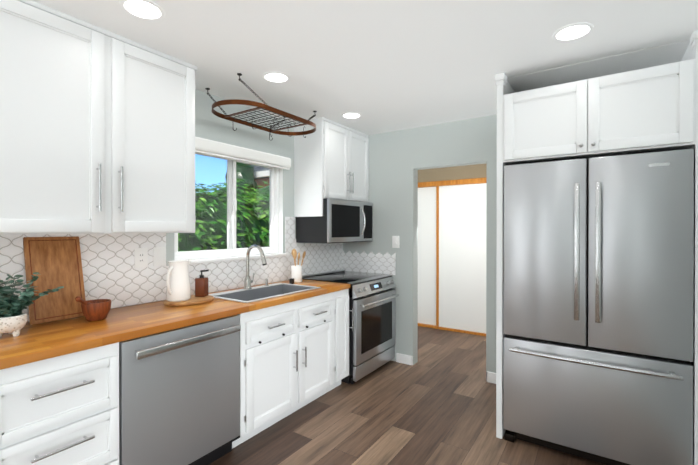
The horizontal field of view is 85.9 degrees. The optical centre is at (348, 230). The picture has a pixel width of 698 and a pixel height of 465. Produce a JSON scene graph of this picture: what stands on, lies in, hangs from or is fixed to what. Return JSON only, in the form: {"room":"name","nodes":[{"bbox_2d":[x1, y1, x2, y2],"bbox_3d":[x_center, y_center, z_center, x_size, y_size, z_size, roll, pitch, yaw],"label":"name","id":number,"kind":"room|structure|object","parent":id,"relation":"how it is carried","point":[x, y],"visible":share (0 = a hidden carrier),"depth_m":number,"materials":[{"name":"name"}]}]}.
{"room":"kitchen","nodes":[
{"label":"kitchen","id":0,"kind":"room"},
{"bbox_2d":[26,89,295,322],"bbox_3d":[-1.038,0.168,3.058,0.160,2.430,6.840,0,0,34],"label":"wall","id":1,"kind":"structure","parent":0,"point":[209,125],"depth_m":3.14,"materials":[{"name":"grey paint"}]},
{"bbox_2d":[0,0,196,234],"bbox_3d":[-1.419,-0.514,2.023,0.361,1.056,1.093,0,0,34],"label":"upper cabinet","id":2,"kind":"object","parent":1,"relation":"attached to","point":[97,130],"visible":1,"depth_m":1.87,"materials":[{"name":"white wood"}]},
{"bbox_2d":[0,217,342,321],"bbox_3d":[-1.030,0.170,2.918,0.008,0.603,3.419,0,0,34],"label":"backsplash","id":3,"kind":"structure","parent":1,"relation":"attached to","point":[114,275],"depth_m":2.44,"materials":[{"name":"tile"}]},
{"bbox_2d":[134,248,147,267],"bbox_3d":[-1.347,0.175,2.433,0.007,0.126,0.084,0,0,34],"label":"outlet","id":4,"kind":"object","parent":3,"relation":"attached to","point":[141,257],"depth_m":2.43,"materials":[{"name":"white plastic"}]},
{"bbox_2d":[153,247,165,265],"bbox_3d":[-1.278,0.175,2.534,0.009,0.126,0.084,0,0,34],"label":"light switch","id":5,"kind":"object","parent":3,"relation":"attached to","point":[159,253],"depth_m":2.53,"materials":[{"name":"white plastic"}]},
{"bbox_2d":[174,137,290,263],"bbox_3d":[-0.936,-0.223,3.107,0.172,0.925,1.170,0,0,34],"label":"window","id":6,"kind":"structure","parent":1,"relation":"in","point":[232,155],"depth_m":3.14,"materials":[{"name":"white plastic"}]},
{"bbox_2d":[294,117,372,242],"bbox_3d":[-0.117,-0.467,3.867,0.457,1.165,0.817,0,0,34],"label":"upper cabinet","id":7,"kind":"object","parent":1,"relation":"attached to","point":[331,182],"visible":1,"depth_m":3.62,"materials":[{"name":"painted wood"},{"name":"metal"}]},
{"bbox_2d":[296,198,372,242],"bbox_3d":[-0.110,-0.092,3.877,0.456,0.416,0.794,0,0,34],"label":"microwave","id":8,"kind":"object","parent":7,"relation":"in","point":[318,220],"depth_m":3.60,"materials":[{"name":"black metal"}]},
{"bbox_2d":[32,0,697,134],"bbox_3d":[0.251,-1.064,2.183,3.250,0.040,6.840,0,0,34],"label":"ceiling","id":9,"kind":"structure","parent":0,"point":[382,66],"depth_m":2.09,"materials":[{"name":"white paint"}]},
{"bbox_2d":[120,0,164,20],"bbox_3d":[-0.968,-1.040,1.763,0.188,0.004,0.188,0,0,34],"label":"recessed light","id":10,"kind":"object","parent":9,"relation":"in","point":[147,10],"visible":1,"depth_m":1.76,"materials":[{"name":"white plastic"}]},
{"bbox_2d":[205,73,316,139],"bbox_3d":[-0.633,-0.910,2.951,0.487,0.274,0.968,0,0,34],"label":"pot rack","id":11,"kind":"object","parent":9,"relation":"hanging from","point":[264,106],"visible":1,"depth_m":2.85,"materials":[{"name":"brown wood"}]},
{"bbox_2d":[262,71,289,82],"bbox_3d":[-0.495,-1.043,2.553,0.188,0.004,0.188,0,0,34],"label":"recessed light","id":12,"kind":"object","parent":9,"relation":"in","point":[276,77],"visible":1,"depth_m":2.55,"materials":[{"name":"white"}]},
{"bbox_2d":[341,112,361,118],"bbox_3d":[0.023,-1.046,3.410,0.188,0.004,0.188,0,0,34],"label":"recessed light","id":13,"kind":"object","parent":9,"relation":"in","point":[351,115],"visible":1,"depth_m":3.40,"materials":[{"name":"white plastic"}]},
{"bbox_2d":[552,22,593,41],"bbox_3d":[1.174,-1.040,1.970,0.188,0.004,0.188,0,0,34],"label":"recessed light","id":14,"kind":"object","parent":9,"relation":"in","point":[574,31],"visible":1,"depth_m":1.96,"materials":[{"name":"white plastic"}]},
{"bbox_2d":[209,326,605,464],"bbox_3d":[0.251,1.416,2.193,3.250,0.060,6.840,0,0,34],"label":"floor","id":15,"kind":"structure","parent":0,"point":[435,404],"depth_m":2.68,"materials":[{"name":"brown wood"}]},
{"bbox_2d":[0,342,118,464],"bbox_3d":[-1.726,0.955,1.279,0.669,0.870,1.514,0,0,34],"label":"base cabinet","id":16,"kind":"object","parent":15,"relation":"on","point":[62,410],"visible":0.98,"depth_m":1.56,"materials":[{"name":"white wood"}]},
{"bbox_2d":[0,279,349,369],"bbox_3d":[-1.207,0.495,2.084,0.629,0.038,3.435,0,0,34],"label":"countertop","id":17,"kind":"structure","parent":16,"relation":"on","point":[37,342],"depth_m":1.91,"materials":[{"name":"brown wood"}]},
{"bbox_2d":[0,272,63,337],"bbox_3d":[-1.575,0.332,1.733,0.320,0.290,0.384,0,0,34],"label":"potted plant","id":18,"kind":"object","parent":17,"relation":"on","point":[13,318],"visible":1,"depth_m":1.69,"materials":[{"name":"green plant"}]},
{"bbox_2d":[23,236,84,324],"bbox_3d":[-1.576,0.254,2.017,0.120,0.442,0.250,0,0,34],"label":"cutting board","id":19,"kind":"object","parent":17,"relation":"on","point":[55,262],"visible":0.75,"depth_m":2.00,"materials":[{"name":"brown wood"}]},
{"bbox_2d":[75,296,110,320],"bbox_3d":[-1.365,0.405,1.993,0.136,0.142,0.179,0,0,34],"label":"mortar","id":20,"kind":"object","parent":17,"relation":"on","point":[96,310],"visible":0.98,"depth_m":1.96,"materials":[{"name":"brown wood"}]},
{"bbox_2d":[163,259,213,305],"bbox_3d":[-1.067,0.331,2.506,0.261,0.285,0.332,0,0,34],"label":"tray","id":21,"kind":"object","parent":17,"relation":"on","point":[178,290],"visible":1,"depth_m":2.42,"materials":[{"name":"white ceramic"}]},
{"bbox_2d":[243,244,268,288],"bbox_3d":[-0.685,0.286,3.040,0.242,0.358,0.261,0,0,34],"label":"faucet","id":22,"kind":"object","parent":17,"relation":"on","point":[247,281],"depth_m":2.99,"materials":[{"name":"silver metal"}]},
{"bbox_2d":[208,244,320,302],"bbox_3d":[-0.645,0.398,2.908,0.474,0.580,0.784,0,0,34],"label":"sink","id":23,"kind":"object","parent":17,"relation":"in","point":[247,293],"visible":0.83,"depth_m":3.00,"materials":[{"name":"grey metal"}]},
{"bbox_2d":[291,249,305,282],"bbox_3d":[-0.478,0.318,3.454,0.115,0.304,0.158,0,0,34],"label":"utensil crock","id":24,"kind":"object","parent":17,"relation":"on","point":[296,272],"visible":0.92,"depth_m":3.41,"materials":[{"name":"white ceramic"}]},
{"bbox_2d":[119,315,240,464],"bbox_3d":[-1.097,0.952,2.196,0.670,0.868,0.700,0,0,34],"label":"dishwasher","id":25,"kind":"object","parent":15,"relation":"on","point":[179,396],"visible":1,"depth_m":2.00,"materials":[{"name":"grey metal"}]},
{"bbox_2d":[232,292,333,448],"bbox_3d":[-0.632,0.948,2.901,0.669,0.870,0.982,0,0,34],"label":"base cabinet","id":26,"kind":"object","parent":15,"relation":"on","point":[286,359],"visible":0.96,"depth_m":2.64,"materials":[{"name":"white wood"}]},
{"bbox_2d":[326,289,353,392],"bbox_3d":[-0.295,0.946,3.401,0.668,0.870,0.220,0,0,34],"label":"base cabinet","id":27,"kind":"object","parent":15,"relation":"on","point":[341,334],"visible":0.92,"depth_m":3.23,"materials":[{"name":"white wood"}]},
{"bbox_2d":[302,269,398,383],"bbox_3d":[0.019,0.912,3.798,0.745,0.935,0.764,0,0,34],"label":"range","id":28,"kind":"object","parent":15,"relation":"on","point":[372,296],"visible":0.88,"depth_m":3.56,"materials":[{"name":"silver metal"}]},
{"bbox_2d":[495,30,697,464],"bbox_3d":[1.656,0.171,2.583,1.052,2.428,0.967,0,0,34],"label":"cabinet","id":29,"kind":"object","parent":15,"relation":"on","point":[650,109],"visible":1,"depth_m":2.18,"materials":[{"name":"white wood"}]},
{"bbox_2d":[503,149,693,464],"bbox_3d":[1.631,0.474,2.548,0.935,1.822,0.940,0,0,34],"label":"refrigerator","id":30,"kind":"object","parent":15,"relation":"on","point":[598,306],"visible":1,"depth_m":2.16,"materials":[{"name":"grey metal"}]},
{"bbox_2d":[343,115,496,372],"bbox_3d":[1.178,0.166,3.562,2.950,2.430,0.115,0,0,34],"label":"wall","id":31,"kind":"structure","parent":0,"point":[399,159],"depth_m":3.87,"materials":[{"name":"grey paint"}]},
{"bbox_2d":[343,251,395,274],"bbox_3d":[0.208,0.346,4.141,0.676,0.241,0.008,0,0,34],"label":"backsplash","id":32,"kind":"structure","parent":31,"relation":"attached to","point":[371,262],"depth_m":4.12,"materials":[{"name":"tile"}]},
{"bbox_2d":[392,236,398,247],"bbox_3d":[0.492,0.117,3.949,0.084,0.126,0.009,0,0,34],"label":"light switch","id":33,"kind":"object","parent":31,"relation":"attached to","point":[395,241],"visible":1,"depth_m":3.95,"materials":[{"name":"white plastic"}]},
{"bbox_2d":[396,353,495,383],"bbox_3d":[1.029,1.333,3.658,1.200,0.095,0.129,0,0,34],"label":"baseboard","id":34,"kind":"structure","parent":31,"relation":"attached to","point":[408,360],"depth_m":3.85,"materials":[{"name":"white wood"}]},
{"bbox_2d":[418,163,486,182],"bbox_3d":[2.029,0.161,4.824,3.150,2.430,0.200,0,0,34],"label":"wall","id":35,"kind":"structure","parent":0,"point":[456,173],"depth_m":5.10,"materials":[{"name":"brown paint"}]},
{"bbox_2d":[418,177,486,335],"bbox_3d":[1.690,0.341,4.993,2.160,2.068,0.080,0,0,34],"label":"sliding doors","id":36,"kind":"structure","parent":35,"relation":"in","point":[451,255],"depth_m":5.14,"materials":[{"name":"white wood"}]},
{"bbox_2d":[503,40,695,94],"bbox_3d":[1.671,-0.972,2.603,0.949,0.146,0.914,0,0,34],"label":"wall","id":37,"kind":"structure","parent":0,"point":[680,51],"depth_m":2.38,"materials":[{"name":"grey paint"}]},
{"label":"outside","id":38,"kind":"structure","parent":0,"visible":0},
{"bbox_3d":[-5.179,1.758,9.452,13.830,0.100,18.000,0,0,34],"label":"ground","id":39,"kind":"structure","parent":38,"visible":0},
{"bbox_2d":[178,178,269,251],"bbox_3d":[-1.962,0.217,6.600,2.306,3.129,8.320,0,0,34],"label":"hedge","id":40,"kind":"object","parent":39,"relation":"on","point":[242,208],"depth_m":5.54,"materials":[{"name":"green plant"}]},
{"bbox_2d":[225,162,258,189],"bbox_3d":[-3.930,-1.508,13.442,1.270,6.399,1.422,0,0,34],"label":"tree","id":41,"kind":"object","parent":39,"relation":"on","point":[249,171],"depth_m":13.02,"materials":[{"name":"green plant"}]},
{"bbox_2d":[253,165,269,187],"bbox_3d":[0.241,-1.169,16.249,6.800,5.699,8.050,0,0,34],"label":"neighbouring house","id":42,"kind":"structure","parent":39,"relation":"on","point":[259,174],"depth_m":14.29,"materials":[{"name":"brown"}]}
]}

